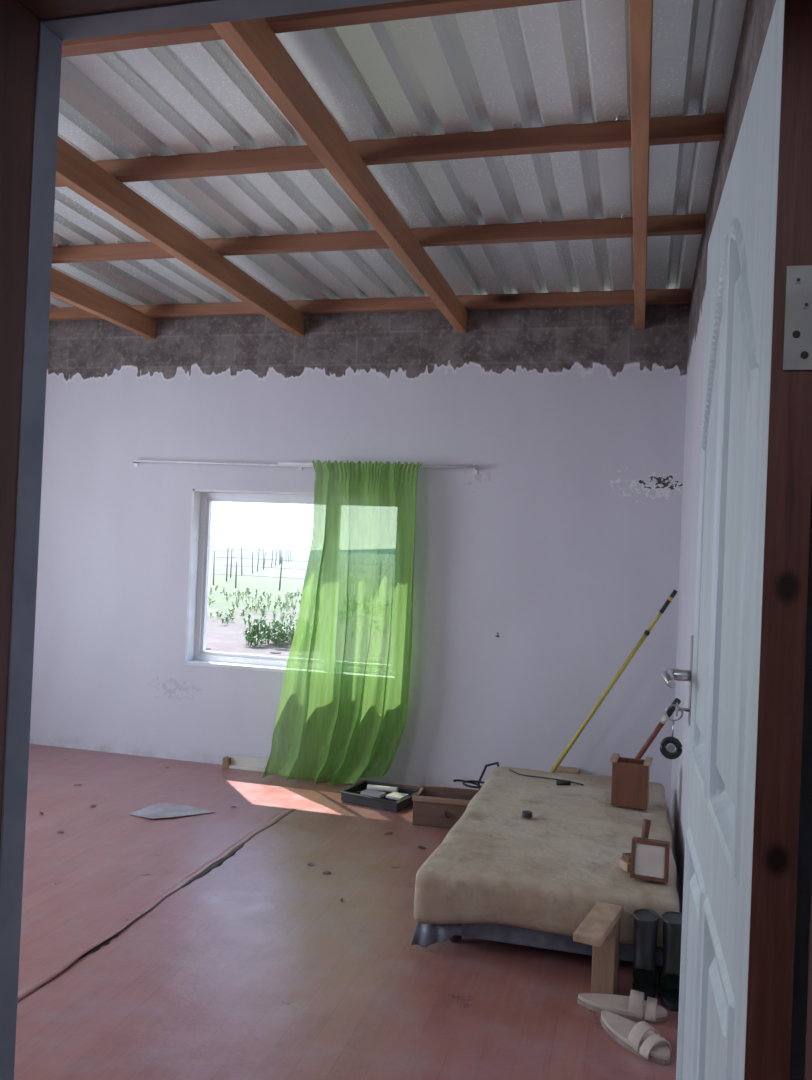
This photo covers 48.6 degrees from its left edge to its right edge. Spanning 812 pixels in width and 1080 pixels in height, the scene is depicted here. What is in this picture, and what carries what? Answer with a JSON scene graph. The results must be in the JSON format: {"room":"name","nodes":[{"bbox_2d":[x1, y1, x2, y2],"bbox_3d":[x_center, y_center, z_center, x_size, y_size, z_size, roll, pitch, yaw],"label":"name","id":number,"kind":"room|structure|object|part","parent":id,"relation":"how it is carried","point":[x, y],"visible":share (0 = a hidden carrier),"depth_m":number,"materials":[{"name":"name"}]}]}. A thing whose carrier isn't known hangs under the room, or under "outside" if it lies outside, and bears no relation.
{"room":"bedroom","nodes":[
{"label":"bedroom","id":0,"kind":"room"},
{"bbox_2d":[50,268,155,338],"bbox_3d":[-2.108,-1.365,3.656,0.052,0.123,4.120,2,-1,15],"label":"rafter","id":1,"kind":"object","parent":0,"point":[64,287],"depth_m":5.07,"materials":[{"name":"brown wood"}]},
{"bbox_2d":[56,136,304,335],"bbox_3d":[-1.151,-1.328,3.407,0.052,0.123,4.120,2,-1,15],"label":"rafter","id":2,"kind":"object","parent":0,"point":[74,170],"depth_m":3.81,"materials":[{"name":"brown wood"}]},
{"bbox_2d":[61,0,572,56],"bbox_3d":[-1.388,-1.442,2.675,4.560,0.069,0.052,2,-1,15],"label":"ceiling beam","id":3,"kind":"structure","parent":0,"point":[410,9],"depth_m":2.37,"materials":[{"name":"brown wood"}]},
{"bbox_2d":[211,18,466,332],"bbox_3d":[-0.193,-1.291,3.158,0.052,0.123,4.120,2,-1,15],"label":"rafter","id":4,"kind":"object","parent":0,"point":[253,41],"depth_m":2.89,"materials":[{"name":"brown wood"}]},
{"bbox_2d":[55,116,624,247],"bbox_3d":[-1.457,-1.466,3.526,4.475,0.015,1.726,2,-1,15],"label":"screws","id":5,"kind":"structure","parent":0,"point":[617,117],"depth_m":3.38,"materials":[{"name":"metal"}]},
{"bbox_2d":[14,744,681,1079],"bbox_3d":[-1.106,1.385,1.801,6.060,0.120,7.390,2,-1,15],"label":"floor","id":6,"kind":"structure","parent":0,"point":[257,967],"depth_m":2.97,"materials":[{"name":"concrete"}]},
{"bbox_2d":[17,808,295,1001],"bbox_3d":[-0.997,1.340,3.096,0.077,0.009,3.151,2,-1,15],"label":"vinyl seam","id":7,"kind":"object","parent":6,"relation":"on","point":[230,851],"visible":0.96,"depth_m":3.31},
{"bbox_2d":[130,803,213,818],"bbox_3d":[-1.156,1.347,4.447,0.316,0.007,0.275,2,-1,28],"label":"scrap","id":8,"kind":"object","parent":6,"relation":"on","point":[160,810],"visible":1,"depth_m":4.47,"materials":[{"name":"paper"}]},
{"bbox_2d":[222,755,268,771],"bbox_3d":[-0.750,1.344,5.329,0.710,0.070,0.055,2,-1,15],"label":"board","id":9,"kind":"object","parent":6,"relation":"on","point":[230,761],"visible":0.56,"depth_m":5.38,"materials":[{"name":"white wood"}]},
{"bbox_2d":[338,780,418,811],"bbox_3d":[-0.134,1.365,4.820,0.370,0.060,0.290,2,-1,29],"label":"paint tray","id":10,"kind":"object","parent":6,"relation":"on","point":[395,798],"visible":0.9,"depth_m":4.78,"materials":[{"name":"black plastic"}]},
{"bbox_2d":[412,785,478,827],"bbox_3d":[0.209,1.338,4.512,0.332,0.140,0.286,2,-1,15],"label":"wooden drawer","id":11,"kind":"object","parent":6,"relation":"on","point":[433,806],"visible":0.72,"depth_m":4.41,"materials":[{"name":"brown wood"}]},
{"bbox_2d":[453,762,499,789],"bbox_3d":[0.392,1.297,4.793,0.268,0.235,0.223,2,-1,15],"label":"coiled cable","id":12,"kind":"object","parent":6,"relation":"on","point":[475,782],"visible":0.55,"depth_m":4.80,"materials":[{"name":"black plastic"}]},
{"bbox_2d":[411,767,679,972],"bbox_3d":[0.635,1.263,3.687,0.870,0.313,1.620,2,-1,15],"label":"bed","id":13,"kind":"object","parent":6,"relation":"on","point":[499,874],"depth_m":3.07,"materials":[{"name":"fabric"}]},
{"bbox_3d":[0.490,1.109,3.641,0.044,0.020,0.044,2,-1,15],"label":"bottle cap","id":14,"kind":"part","parent":13,"relation":"part of","materials":[{"name":"black plastic"}]},
{"bbox_2d":[509,769,583,785],"bbox_3d":[0.641,1.118,4.235,0.393,0.022,0.085,2,-1,35],"label":"power cable","id":15,"kind":"object","parent":13,"relation":"on","point":[558,781],"visible":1,"depth_m":4.17,"materials":[{"name":"black plastic"}]},
{"bbox_2d":[610,753,652,809],"bbox_3d":[0.969,1.038,3.880,0.170,0.200,0.128,2,-1,19],"label":"wooden box","id":16,"kind":"object","parent":13,"relation":"on","point":[630,776],"visible":1,"depth_m":3.83,"materials":[{"name":"brown wood"}]},
{"bbox_2d":[635,698,680,758],"bbox_3d":[1.128,0.924,4.153,0.027,0.439,0.343,3,-1,-29],"label":"handle","id":17,"kind":"object","parent":16,"relation":"in","point":[670,711],"visible":0.77,"depth_m":4.10,"materials":[{"name":"brown wood"}]},
{"bbox_2d":[618,819,650,871],"bbox_3d":[0.805,1.041,3.076,0.140,0.163,0.063,3,-1,-15],"label":"scrub brush","id":18,"kind":"object","parent":13,"relation":"on","point":[625,861],"visible":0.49,"depth_m":3.08,"materials":[{"name":"brown wood"}]},
{"bbox_2d":[630,837,669,882],"bbox_3d":[0.809,1.059,2.983,0.120,0.130,0.068,2,-1,20],"label":"picture frame","id":19,"kind":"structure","parent":13,"relation":"on","point":[649,857],"depth_m":2.96,"materials":[{"name":"brown wood"}]},
{"bbox_2d":[551,765,579,774],"bbox_3d":[0.863,1.342,4.892,0.150,0.200,0.100,2,-1,15],"label":"wood block","id":20,"kind":"object","parent":6,"relation":"on","point":[561,769],"visible":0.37,"depth_m":4.86,"materials":[{"name":"brown wood"}]},
{"bbox_2d":[573,901,622,994],"bbox_3d":[0.577,1.275,2.715,0.080,0.262,0.285,2,-1,27],"label":"wooden stool","id":21,"kind":"object","parent":6,"relation":"on","point":[600,929],"visible":0.97,"depth_m":2.77,"materials":[{"name":"brown wood"}]},
{"bbox_2d":[550,589,677,772],"bbox_3d":[1.031,0.841,4.746,0.729,1.199,0.027,2,-1,15],"label":"pole","id":22,"kind":"object","parent":6,"relation":"on","point":[670,598],"visible":0.93,"depth_m":4.72,"materials":[{"name":"yellow paint"}]},
{"bbox_2d":[577,989,667,1022],"bbox_3d":[0.646,1.375,2.689,0.263,0.067,0.101,2,-1,15],"label":"slipper","id":23,"kind":"object","parent":6,"relation":"on","point":[634,1007],"visible":0.98,"depth_m":2.66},
{"bbox_2d":[600,1010,671,1064],"bbox_3d":[0.640,1.373,2.526,0.098,0.067,0.263,3,-1,-32],"label":"slipper","id":24,"kind":"object","parent":6,"relation":"on","point":[640,1038],"visible":1,"depth_m":2.48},
{"bbox_2d":[632,909,659,1000],"bbox_3d":[0.746,1.285,2.811,0.083,0.258,0.180,2,-1,15],"label":"gumboot","id":25,"kind":"object","parent":6,"relation":"on","point":[645,920],"visible":0.91,"depth_m":2.75,"materials":[{"name":"black rubber"}]},
{"bbox_2d":[658,911,681,1011],"bbox_3d":[0.826,1.285,2.785,0.083,0.264,0.180,2,-1,15],"label":"gumboot","id":26,"kind":"object","parent":6,"relation":"on","point":[669,977],"visible":0.7,"depth_m":2.73,"materials":[{"name":"black rubber"}]},
{"bbox_2d":[29,304,689,813],"bbox_3d":[-0.719,0.041,5.471,4.860,2.880,0.150,2,-1,15],"label":"wall","id":27,"kind":"structure","parent":0,"point":[539,571],"depth_m":5.17,"materials":[{"name":"paint"}]},
{"bbox_2d":[185,489,313,672],"bbox_3d":[-0.674,0.254,5.418,1.354,1.082,0.090,2,-1,15],"label":"window frame","id":28,"kind":"structure","parent":27,"relation":"attached to","point":[196,493],"depth_m":5.55,"materials":[{"name":"paint"}]},
{"bbox_2d":[194,492,313,666],"bbox_3d":[-0.655,0.249,5.491,1.350,1.070,0.060,2,-1,15],"label":"window","id":29,"kind":"structure","parent":27,"relation":"in","point":[200,653],"depth_m":5.62,"materials":[{"name":"white plastic"}]},
{"bbox_2d":[128,459,477,473],"bbox_3d":[-0.658,-0.443,5.355,2.200,0.050,0.064,2,-1,15],"label":"curtain rod","id":30,"kind":"object","parent":27,"relation":"attached to","point":[284,464],"depth_m":5.35,"materials":[{"name":"white metal"}]},
{"bbox_2d":[263,460,421,786],"bbox_3d":[-0.361,0.466,5.118,0.829,1.853,0.190,2,-1,15],"label":"curtain","id":31,"kind":"object","parent":30,"relation":"hanging from","point":[341,717],"visible":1,"depth_m":5.17,"materials":[{"name":"green fabric"}]},
{"bbox_3d":[-0.360,0.466,5.117,0.831,1.853,0.193,2,-1,15],"label":"panel","id":32,"kind":"part","parent":31,"relation":"part of","materials":[{"name":"green fabric"}]},
{"bbox_2d":[49,288,690,320],"bbox_3d":[-0.693,-1.383,5.356,4.560,0.069,0.052,2,-1,15],"label":"ceiling beam","id":33,"kind":"structure","parent":27,"relation":"attached to","point":[653,296],"depth_m":5.15,"materials":[{"name":"brown wood"}]},
{"bbox_2d":[52,214,704,263],"bbox_3d":[-0.959,-1.406,4.330,4.560,0.069,0.052,2,-1,15],"label":"ceiling beam","id":34,"kind":"structure","parent":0,"point":[690,224],"depth_m":4.04,"materials":[{"name":"brown wood"}]},
{"bbox_2d":[55,113,723,186],"bbox_3d":[-1.177,-1.424,3.488,4.560,0.069,0.052,2,-1,15],"label":"ceiling beam","id":35,"kind":"structure","parent":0,"point":[704,127],"depth_m":3.13,"materials":[{"name":"brown wood"}]},
{"bbox_2d":[50,0,746,307],"bbox_3d":[-0.987,-1.489,1.890,6.328,0.039,7.900,2,-1,15],"label":"ceiling","id":36,"kind":"structure","parent":0,"point":[566,62],"depth_m":3.22,"materials":[{"name":"silver metal"}]},
{"bbox_2d":[629,0,652,328],"bbox_3d":[0.759,-1.253,2.910,0.052,0.123,4.120,2,-1,15],"label":"rafter","id":37,"kind":"object","parent":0,"point":[640,11],"depth_m":2.64,"materials":[{"name":"brown wood"}]},
{"bbox_2d":[670,0,811,1079],"bbox_3d":[1.023,0.084,2.812,0.150,2.880,4.120,2,-1,15],"label":"wall","id":38,"kind":"structure","parent":0,"point":[758,13],"depth_m":2.85,"materials":[{"name":"paint"}]},
{"bbox_2d":[0,0,811,1079],"bbox_3d":[-0.078,0.363,0.800,0.945,1.985,0.325,2,-1,15],"label":"door frame","id":39,"kind":"structure","parent":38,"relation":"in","point":[32,32],"depth_m":1.03,"materials":[{"name":"wood"}]},
{"bbox_2d":[661,635,693,725],"bbox_3d":[0.514,0.254,1.559,0.141,0.210,0.193,2,-1,13],"label":"door handle","id":40,"kind":"object","parent":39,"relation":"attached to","point":[669,676],"depth_m":1.57,"materials":[{"name":"metal"}]},
{"bbox_2d":[659,703,688,758],"bbox_3d":[0.472,0.336,1.583,0.050,0.100,0.023,2,-1,13],"label":"keys","id":41,"kind":"object","parent":40,"relation":"hanging from","point":[669,752],"visible":1,"depth_m":1.58,"materials":[{"name":"metal"}]},
{"bbox_2d":[783,265,811,369],"bbox_3d":[0.382,-0.213,0.858,0.037,0.100,0.009,2,-1,13],"label":"hinge plate","id":42,"kind":"object","parent":39,"relation":"attached to","point":[797,352],"visible":1,"depth_m":0.86,"materials":[{"name":"metal"}]},
{"bbox_2d":[676,0,811,1079],"bbox_3d":[0.438,0.410,1.248,0.047,1.922,0.802,2,-1,13],"label":"door leaf","id":43,"kind":"structure","parent":38,"relation":"in","point":[746,726],"depth_m":0.94,"materials":[{"name":"white wood"}]},
{"label":"outside","id":44,"kind":"structure","parent":0,"visible":0},
{"bbox_2d":[206,546,309,656],"bbox_3d":[-19.565,2.039,123.856,420.000,0.010,290.000,2,-1,15],"label":"ground","id":45,"kind":"structure","parent":44,"point":[220,637],"depth_m":27.94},
{"bbox_2d":[206,646,280,653],"bbox_3d":[-1.716,1.522,10.997,10.878,0.107,2.365,2,-1,15],"label":"stones","id":46,"kind":"object","parent":45,"relation":"on","point":[207,648],"visible":0.05,"depth_m":12.14},
{"bbox_2d":[207,608,294,627],"bbox_3d":[-1.869,1.459,16.347,16.865,0.234,3.032,2,-1,15],"label":"weed patch","id":47,"kind":"object","parent":45,"relation":"on","point":[231,611],"visible":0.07,"depth_m":16.72,"materials":[{"name":"green plant"}]},
{"bbox_2d":[208,585,301,615],"bbox_3d":[-3.442,1.384,21.891,24.232,0.375,6.545,2,-1,15],"label":"crop","id":48,"kind":"object","parent":45,"relation":"on","point":[287,602],"visible":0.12,"depth_m":20.85,"materials":[{"name":"green plant"}]},
{"bbox_2d":[209,545,307,590],"bbox_3d":[1.644,1.480,54.306,40.157,1.400,54.052,2,-1,15],"label":"wire fence","id":49,"kind":"object","parent":45,"relation":"on","point":[259,549],"visible":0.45,"depth_m":34.00,"materials":[{"name":"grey wood"}]},
{"bbox_2d":[238,613,297,647],"bbox_3d":[-1.729,1.334,13.167,1.398,0.423,1.270,2,-1,15],"label":"leafy shrub","id":50,"kind":"object","parent":45,"relation":"on","point":[279,633],"visible":0.61,"depth_m":12.89,"materials":[{"name":"green plant"}]}
]}

